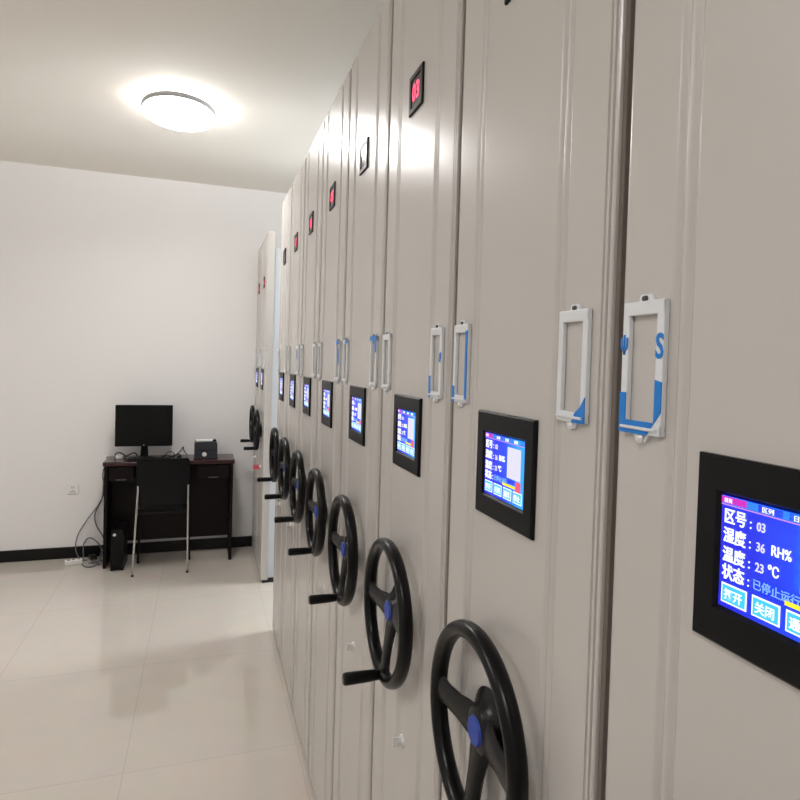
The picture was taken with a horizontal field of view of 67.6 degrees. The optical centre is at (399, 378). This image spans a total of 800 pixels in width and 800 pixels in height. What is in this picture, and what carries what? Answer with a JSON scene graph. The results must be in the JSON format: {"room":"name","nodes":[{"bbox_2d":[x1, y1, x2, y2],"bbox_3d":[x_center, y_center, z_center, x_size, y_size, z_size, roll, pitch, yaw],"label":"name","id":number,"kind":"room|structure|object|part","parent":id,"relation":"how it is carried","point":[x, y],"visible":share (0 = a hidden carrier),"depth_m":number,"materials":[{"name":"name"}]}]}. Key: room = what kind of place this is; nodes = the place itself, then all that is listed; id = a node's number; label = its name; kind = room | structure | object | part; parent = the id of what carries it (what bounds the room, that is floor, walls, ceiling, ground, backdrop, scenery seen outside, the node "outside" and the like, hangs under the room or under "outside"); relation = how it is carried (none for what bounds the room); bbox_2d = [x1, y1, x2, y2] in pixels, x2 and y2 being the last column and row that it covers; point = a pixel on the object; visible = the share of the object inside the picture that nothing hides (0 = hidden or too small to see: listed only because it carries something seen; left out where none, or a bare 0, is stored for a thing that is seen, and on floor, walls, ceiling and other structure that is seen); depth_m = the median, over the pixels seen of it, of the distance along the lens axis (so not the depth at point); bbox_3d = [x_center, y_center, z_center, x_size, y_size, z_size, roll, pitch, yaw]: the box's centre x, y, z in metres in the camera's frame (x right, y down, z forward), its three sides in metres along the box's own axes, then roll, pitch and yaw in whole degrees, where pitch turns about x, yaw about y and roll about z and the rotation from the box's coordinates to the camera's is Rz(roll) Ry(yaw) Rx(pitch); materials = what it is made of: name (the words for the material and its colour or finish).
{"room":"archive storage room","nodes":[
{"label":"archive storage room","id":0,"kind":"room"},
{"bbox_2d":[0,161,286,550],"bbox_3d":[-1.061,-0.073,4.849,6.600,2.837,0.100,1,2,-18],"label":"wall","id":1,"kind":"structure","parent":0,"point":[116,289],"depth_m":4.43,"materials":[{"name":"white paint"}]},
{"bbox_2d":[67,484,78,493],"bbox_3d":[-2.400,0.809,4.384,0.080,0.076,0.009,1,2,-18],"label":"wall socket","id":2,"kind":"object","parent":1,"relation":"attached to","point":[71,488],"visible":1,"depth_m":4.38,"materials":[{"name":"white plastic"}]},
{"bbox_2d":[0,536,251,562],"bbox_3d":[-1.083,1.305,4.831,6.400,0.083,0.012,1,2,-18],"label":"baseboard","id":3,"kind":"structure","parent":1,"relation":"attached to","point":[241,541],"depth_m":4.51,"materials":[{"name":"black"}]},
{"bbox_2d":[0,546,315,799],"bbox_3d":[0.075,1.520,1.282,6.600,0.100,7.688,1,2,-18],"label":"floor","id":4,"kind":"structure","parent":0,"point":[164,681],"depth_m":2.73,"materials":[{"name":"beige tile"}]},
{"bbox_2d":[64,558,81,565],"bbox_3d":[-2.332,1.307,4.268,0.110,0.032,0.044,1,2,-32],"label":"power strip","id":5,"kind":"object","parent":4,"relation":"on","point":[78,560],"visible":1,"depth_m":4.25,"materials":[{"name":"white plastic"}]},
{"bbox_2d":[82,559,99,567],"bbox_3d":[-2.202,1.311,4.248,0.105,0.033,0.094,3,2,36],"label":"cable","id":6,"kind":"object","parent":4,"relation":"on","point":[94,560],"visible":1,"depth_m":4.24,"materials":[{"name":"grey plastic"}]},
{"bbox_2d":[88,554,96,560],"bbox_3d":[-2.251,1.307,4.378,0.060,0.033,0.044,3,2,43],"label":"power adapter","id":7,"kind":"object","parent":4,"relation":"on","point":[91,557],"visible":0.98,"depth_m":4.36,"materials":[{"name":"black plastic"}]},
{"bbox_2d":[83,537,102,558],"bbox_3d":[-2.261,1.243,4.395,0.138,0.141,0.078,1,2,-18],"label":"cable","id":8,"kind":"object","parent":4,"relation":"on","point":[88,537],"visible":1,"depth_m":4.41,"materials":[{"name":"grey plastic"}]},
{"bbox_2d":[110,521,127,570],"bbox_3d":[-2.003,1.189,4.265,0.084,0.290,0.252,1,2,-18],"label":"computer tower","id":9,"kind":"object","parent":4,"relation":"on","point":[118,558],"visible":1,"depth_m":4.16,"materials":[{"name":"black plastic"}]},
{"bbox_2d":[131,458,190,576],"bbox_3d":[-1.679,0.943,4.233,0.379,0.802,0.314,1,2,-18],"label":"chair","id":10,"kind":"object","parent":4,"relation":"on","point":[162,484],"visible":1,"depth_m":4.10,"materials":[{"name":"black"}]},
{"bbox_3d":[-1.800,1.034,4.061,0.043,0.608,0.017,0,2,-39],"label":"leg","id":11,"kind":"part","parent":10,"relation":"part of","materials":[{"name":"silver metal"}]},
{"bbox_3d":[-1.883,1.117,4.319,0.035,0.423,0.016,2,2,23],"label":"leg","id":12,"kind":"part","parent":10,"relation":"part of","materials":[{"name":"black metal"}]},
{"bbox_3d":[-1.676,0.919,4.238,0.348,0.011,0.270,1,2,-18],"label":"seat frame","id":13,"kind":"part","parent":10,"relation":"part of","materials":[{"name":"black plastic"}]},
{"bbox_3d":[-1.679,0.890,4.251,0.330,0.042,0.250,1,2,-18],"label":"seat","id":14,"kind":"part","parent":10,"relation":"part of","materials":[{"name":"black"}]},
{"bbox_3d":[-1.629,0.708,4.109,0.346,0.324,0.065,1,2,-18],"label":"backrest","id":15,"kind":"part","parent":10,"relation":"part of","materials":[{"name":"black"}]},
{"bbox_3d":[-1.480,1.040,4.166,0.016,0.608,0.026,0,2,-40],"label":"leg","id":16,"kind":"part","parent":10,"relation":"part of","materials":[{"name":"silver metal"}]},
{"bbox_3d":[-1.564,1.124,4.424,0.016,0.423,0.035,3,2,31],"label":"leg","id":17,"kind":"part","parent":10,"relation":"part of","materials":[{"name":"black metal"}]},
{"bbox_2d":[102,454,234,568],"bbox_3d":[-1.703,0.962,4.442,0.889,0.752,0.297,1,2,-18],"label":"desk","id":18,"kind":"object","parent":4,"relation":"on","point":[210,479],"visible":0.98,"depth_m":4.45,"materials":[{"name":"brown wood"}]},
{"bbox_2d":[75,456,108,560],"bbox_3d":[-2.259,0.947,4.366,0.215,0.747,0.102,1,2,-18],"label":"cable","id":19,"kind":"object","parent":18,"relation":"hanging from","point":[107,456],"visible":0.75,"depth_m":4.39,"materials":[{"name":"grey plastic"}]},
{"bbox_2d":[88,457,107,563],"bbox_3d":[-2.191,0.950,4.344,0.100,0.749,0.160,1,2,-18],"label":"cable","id":20,"kind":"object","parent":18,"relation":"hanging from","point":[106,457],"visible":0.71,"depth_m":4.41,"materials":[{"name":"grey plastic"}]},
{"bbox_3d":[-2.106,0.969,4.311,0.022,0.722,0.275,1,2,-18],"label":"panel","id":21,"kind":"part","parent":18,"relation":"part of","materials":[{"name":"brown wood"}]},
{"bbox_3d":[-1.994,0.671,4.297,0.163,0.100,0.173,1,2,-18],"label":"drawer","id":22,"kind":"part","parent":18,"relation":"part of","materials":[{"name":"brown wood"}]},
{"bbox_2d":[115,452,137,457],"bbox_3d":[-1.984,0.554,4.364,0.198,0.054,0.120,1,2,-18],"label":"cable","id":23,"kind":"object","parent":18,"relation":"on","point":[117,452],"visible":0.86,"depth_m":4.35,"materials":[{"name":"black plastic"}]},
{"bbox_2d":[115,405,172,457],"bbox_3d":[-1.862,0.387,4.348,0.386,0.392,0.112,1,2,-18],"label":"monitor","id":24,"kind":"object","parent":18,"relation":"on","point":[144,426],"visible":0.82,"depth_m":4.34,"materials":[{"name":"black plastic"}]},
{"bbox_2d":[126,457,171,460],"bbox_3d":[-1.798,0.577,4.294,0.300,0.018,0.070,1,2,-18],"label":"keyboard","id":25,"kind":"object","parent":18,"relation":"on","point":[132,458],"visible":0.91,"depth_m":4.28,"materials":[{"name":"black plastic"}]},
{"bbox_3d":[-1.721,0.907,4.500,0.825,0.587,0.018,1,2,-18],"label":"modesty panel","id":26,"kind":"part","parent":18,"relation":"part of","materials":[{"name":"brown wood"}]},
{"bbox_2d":[160,447,187,455],"bbox_3d":[-1.687,0.544,4.457,0.197,0.081,0.088,1,2,-18],"label":"cable","id":27,"kind":"object","parent":18,"relation":"on","point":[182,447],"visible":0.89,"depth_m":4.46,"materials":[{"name":"grey plastic"}]},
{"bbox_2d":[193,439,217,458],"bbox_3d":[-1.463,0.524,4.502,0.172,0.134,0.140,1,2,-18],"label":"printer","id":28,"kind":"object","parent":18,"relation":"on","point":[203,448],"visible":1,"depth_m":4.44,"materials":[{"name":"grey plastic"}]},
{"bbox_3d":[-1.403,0.683,4.490,0.227,0.100,0.173,1,2,-18],"label":"drawer","id":29,"kind":"part","parent":18,"relation":"part of","materials":[{"name":"brown wood"}]},
{"bbox_3d":[-1.301,0.985,4.575,0.022,0.722,0.275,1,2,-18],"label":"panel","id":30,"kind":"part","parent":18,"relation":"part of","materials":[{"name":"brown wood"}]},
{"bbox_2d":[240,243,262,559],"bbox_3d":[0.164,0.203,4.956,2.865,2.350,0.400,1,2,-18],"label":"tall cabinet","id":31,"kind":"object","parent":4,"relation":"on","point":[260,252],"visible":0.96,"depth_m":4.52,"materials":[{"name":"grey metal"}]},
{"bbox_3d":[-1.066,0.168,4.553,0.045,2.330,0.400,1,2,-18],"label":"panel","id":32,"kind":"part","parent":31,"relation":"part of","materials":[{"name":"grey metal"}]},
{"bbox_2d":[244,231,280,582],"bbox_3d":[0.289,0.216,4.572,2.865,2.350,0.400,1,2,-18],"label":"tall cabinet","id":33,"kind":"object","parent":4,"relation":"on","point":[265,418],"visible":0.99,"depth_m":4.00,"materials":[{"name":"grey metal"}]},
{"bbox_3d":[-0.941,0.181,4.168,0.045,2.330,0.400,1,2,-18],"label":"panel","id":34,"kind":"part","parent":33,"relation":"part of","materials":[{"name":"grey metal"}]},
{"bbox_3d":[0.364,0.256,4.598,2.705,2.215,0.376,1,2,-18],"label":"shelf","id":35,"kind":"part","parent":33,"relation":"part of","materials":[{"name":"grey metal"}]},
{"bbox_2d":[257,184,292,659],"bbox_3d":[0.637,0.254,3.507,2.865,2.350,0.401,1,2,-18],"label":"tall cabinet","id":36,"kind":"object","parent":4,"relation":"on","point":[276,434],"visible":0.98,"depth_m":3.08,"materials":[{"name":"grey metal"}]},
{"bbox_3d":[-0.593,0.219,3.104,0.045,2.330,0.400,1,2,-18],"label":"panel","id":37,"kind":"part","parent":36,"relation":"part of","materials":[{"name":"grey metal"}]},
{"bbox_2d":[264,158,305,705],"bbox_3d":[0.763,0.267,3.123,2.865,2.350,0.401,1,2,-18],"label":"tall cabinet","id":38,"kind":"object","parent":4,"relation":"on","point":[287,446],"visible":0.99,"depth_m":2.69,"materials":[{"name":"grey metal"}]},
{"bbox_3d":[-0.467,0.232,2.720,0.045,2.330,0.400,1,2,-18],"label":"panel","id":39,"kind":"part","parent":38,"relation":"part of","materials":[{"name":"grey metal"}]},
{"bbox_2d":[274,121,324,767],"bbox_3d":[0.889,0.281,2.739,2.865,2.350,0.401,1,2,-18],"label":"tall cabinet","id":40,"kind":"object","parent":4,"relation":"on","point":[303,459],"visible":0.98,"depth_m":2.29,"materials":[{"name":"grey metal"}]},
{"bbox_3d":[-0.342,0.246,2.336,0.045,2.330,0.400,1,2,-18],"label":"panel","id":41,"kind":"part","parent":40,"relation":"part of","materials":[{"name":"grey metal"}]},
{"bbox_2d":[288,68,351,799],"bbox_3d":[1.014,0.294,2.355,2.865,2.350,0.401,1,2,-18],"label":"tall cabinet","id":42,"kind":"object","parent":4,"relation":"on","point":[326,475],"visible":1,"depth_m":1.91,"materials":[{"name":"grey metal"}]},
{"bbox_3d":[-0.216,0.259,1.952,0.045,2.330,0.400,1,2,-18],"label":"panel","id":43,"kind":"part","parent":42,"relation":"part of","materials":[{"name":"grey metal"}]},
{"bbox_2d":[308,0,393,799],"bbox_3d":[1.140,0.308,1.970,2.865,2.350,0.401,1,2,-18],"label":"tall cabinet","id":44,"kind":"object","parent":4,"relation":"on","point":[358,503],"visible":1,"depth_m":1.52,"materials":[{"name":"grey metal"}]},
{"bbox_2d":[342,0,465,799],"bbox_3d":[1.266,0.321,1.586,2.865,2.350,0.401,1,2,-18],"label":"tall cabinet","id":45,"kind":"object","parent":4,"relation":"on","point":[410,555],"visible":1,"depth_m":1.13,"materials":[{"name":"grey metal"}]},
{"bbox_2d":[430,0,635,799],"bbox_3d":[1.391,0.335,1.202,2.865,2.350,0.401,1,2,-18],"label":"tall cabinet","id":46,"kind":"object","parent":4,"relation":"on","point":[520,680],"visible":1,"depth_m":0.72,"materials":[{"name":"grey metal"}]},
{"bbox_2d":[605,0,799,799],"bbox_3d":[1.518,0.348,0.814,2.865,2.350,0.401,1,2,-18],"label":"tall cabinet","id":47,"kind":"object","parent":4,"relation":"on","point":[704,690],"visible":1,"depth_m":0.48,"materials":[{"name":"grey metal"}]},
{"bbox_2d":[0,0,384,192],"bbox_3d":[0.160,-1.414,1.207,6.600,0.100,7.688,1,2,-18],"label":"ceiling","id":48,"kind":"structure","parent":0,"point":[75,75],"depth_m":2.87,"materials":[{"name":"white paint"}]},
{"bbox_2d":[141,90,215,131],"bbox_3d":[-1.169,-1.419,3.168,0.374,0.067,0.475,1,2,-18],"label":"ceiling lamp","id":49,"kind":"object","parent":48,"relation":"attached to","point":[175,110],"visible":1,"depth_m":3.10,"materials":[{"name":"white plastic"}]}
]}

